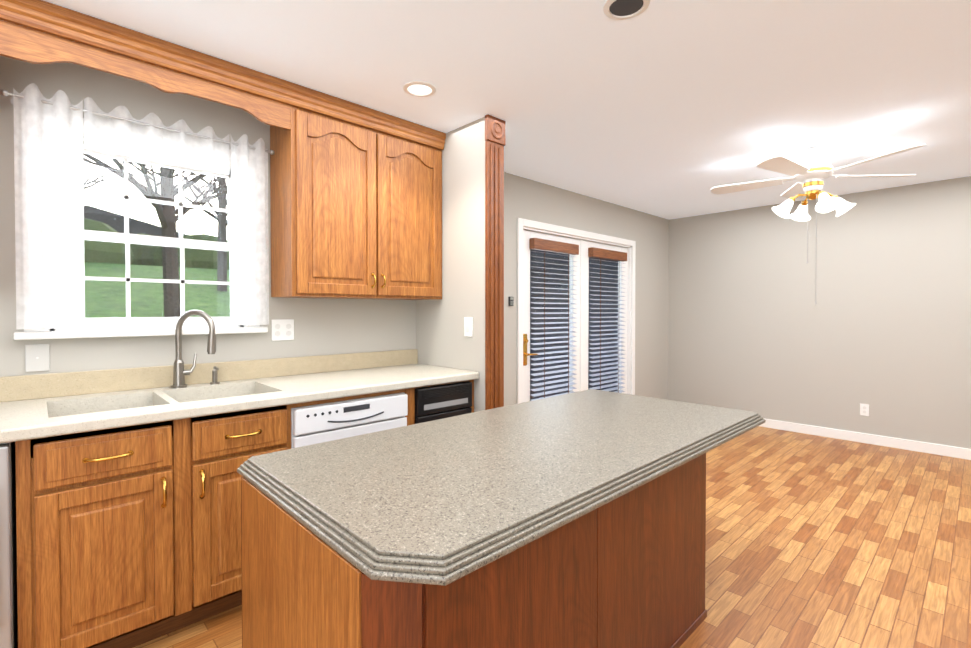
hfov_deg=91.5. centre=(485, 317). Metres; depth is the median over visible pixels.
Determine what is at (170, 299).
trees
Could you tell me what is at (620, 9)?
recessed light
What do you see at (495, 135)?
trim
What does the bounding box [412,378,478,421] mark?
trash compactor
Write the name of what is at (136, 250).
hedge
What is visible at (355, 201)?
upper cabinet
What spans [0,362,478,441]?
countertop
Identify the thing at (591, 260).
window blinds
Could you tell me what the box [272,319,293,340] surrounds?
electrical outlet
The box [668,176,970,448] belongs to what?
wall
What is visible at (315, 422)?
dishwasher
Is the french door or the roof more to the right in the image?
the french door
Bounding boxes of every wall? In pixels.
[0,55,668,405]
[416,117,484,411]
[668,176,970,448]
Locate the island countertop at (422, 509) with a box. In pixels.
[237,389,765,608]
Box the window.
[13,118,267,339]
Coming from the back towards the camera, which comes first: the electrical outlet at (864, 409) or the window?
the electrical outlet at (864, 409)
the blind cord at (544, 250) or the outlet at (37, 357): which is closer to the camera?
the outlet at (37, 357)
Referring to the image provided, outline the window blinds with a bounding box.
[530,249,617,400]
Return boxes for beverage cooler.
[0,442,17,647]
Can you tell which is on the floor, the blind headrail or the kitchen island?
the kitchen island
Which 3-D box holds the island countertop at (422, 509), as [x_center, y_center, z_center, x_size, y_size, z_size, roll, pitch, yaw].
[0.267,0.506,1.987,2.132,0.038,1.032,-1,1,-44]
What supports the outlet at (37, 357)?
attached to the wall at (326, 326)
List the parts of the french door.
handle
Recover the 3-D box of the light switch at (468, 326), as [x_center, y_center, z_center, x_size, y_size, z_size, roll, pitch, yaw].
[-0.107,0.060,2.933,0.009,0.120,0.075,-1,1,-44]
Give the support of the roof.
on the house
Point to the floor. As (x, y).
(814, 541)
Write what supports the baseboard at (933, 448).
attached to the wall at (882, 327)
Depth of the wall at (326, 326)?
2.72 m
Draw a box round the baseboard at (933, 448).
[759,418,970,459]
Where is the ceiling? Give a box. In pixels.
[3,0,970,219]
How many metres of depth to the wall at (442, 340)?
2.98 m
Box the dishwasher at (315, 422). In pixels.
[291,392,407,448]
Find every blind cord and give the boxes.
[544,250,544,397]
[568,263,568,393]
[600,258,600,389]
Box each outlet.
[25,344,49,371]
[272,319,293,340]
[860,403,868,415]
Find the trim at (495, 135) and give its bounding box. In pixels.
[485,114,505,409]
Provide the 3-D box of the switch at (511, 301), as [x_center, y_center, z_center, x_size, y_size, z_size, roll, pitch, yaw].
[0.217,-0.135,3.998,0.048,0.080,0.019,-1,1,-44]
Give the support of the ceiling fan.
hanging from the ceiling
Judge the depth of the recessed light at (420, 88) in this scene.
2.45 m
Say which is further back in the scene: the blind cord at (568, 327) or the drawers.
the blind cord at (568, 327)
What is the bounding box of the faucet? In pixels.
[171,310,219,388]
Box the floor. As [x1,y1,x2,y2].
[16,426,970,647]
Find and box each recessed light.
[403,81,435,96]
[603,0,649,19]
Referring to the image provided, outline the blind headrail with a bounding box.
[529,238,626,261]
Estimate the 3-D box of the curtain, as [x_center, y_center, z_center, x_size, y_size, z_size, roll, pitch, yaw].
[-1.549,-0.454,2.246,1.046,0.995,0.123,-1,1,-44]
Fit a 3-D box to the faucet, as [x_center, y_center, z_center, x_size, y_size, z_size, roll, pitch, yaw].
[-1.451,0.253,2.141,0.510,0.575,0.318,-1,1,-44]
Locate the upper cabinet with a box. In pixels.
[0,0,445,299]
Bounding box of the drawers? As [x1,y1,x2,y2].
[44,406,275,477]
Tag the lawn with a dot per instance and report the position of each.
(212, 273)
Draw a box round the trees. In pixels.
[83,153,227,316]
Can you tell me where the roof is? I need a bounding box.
[84,205,187,237]
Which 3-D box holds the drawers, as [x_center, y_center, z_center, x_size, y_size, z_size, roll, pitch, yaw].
[-1.220,0.464,1.913,0.816,0.159,0.009,-1,1,-44]
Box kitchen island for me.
[239,453,706,647]
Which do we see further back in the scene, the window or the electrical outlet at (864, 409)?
the electrical outlet at (864, 409)
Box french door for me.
[517,218,635,403]
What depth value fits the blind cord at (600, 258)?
4.92 m
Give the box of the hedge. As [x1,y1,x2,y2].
[84,218,229,269]
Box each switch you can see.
[464,317,472,336]
[509,296,513,305]
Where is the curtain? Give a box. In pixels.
[0,83,274,328]
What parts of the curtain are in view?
rod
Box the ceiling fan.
[711,144,925,303]
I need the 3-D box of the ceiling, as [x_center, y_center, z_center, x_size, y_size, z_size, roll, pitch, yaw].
[1.063,-1.230,1.768,7.903,0.100,4.640,-1,1,-44]
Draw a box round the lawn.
[84,262,229,317]

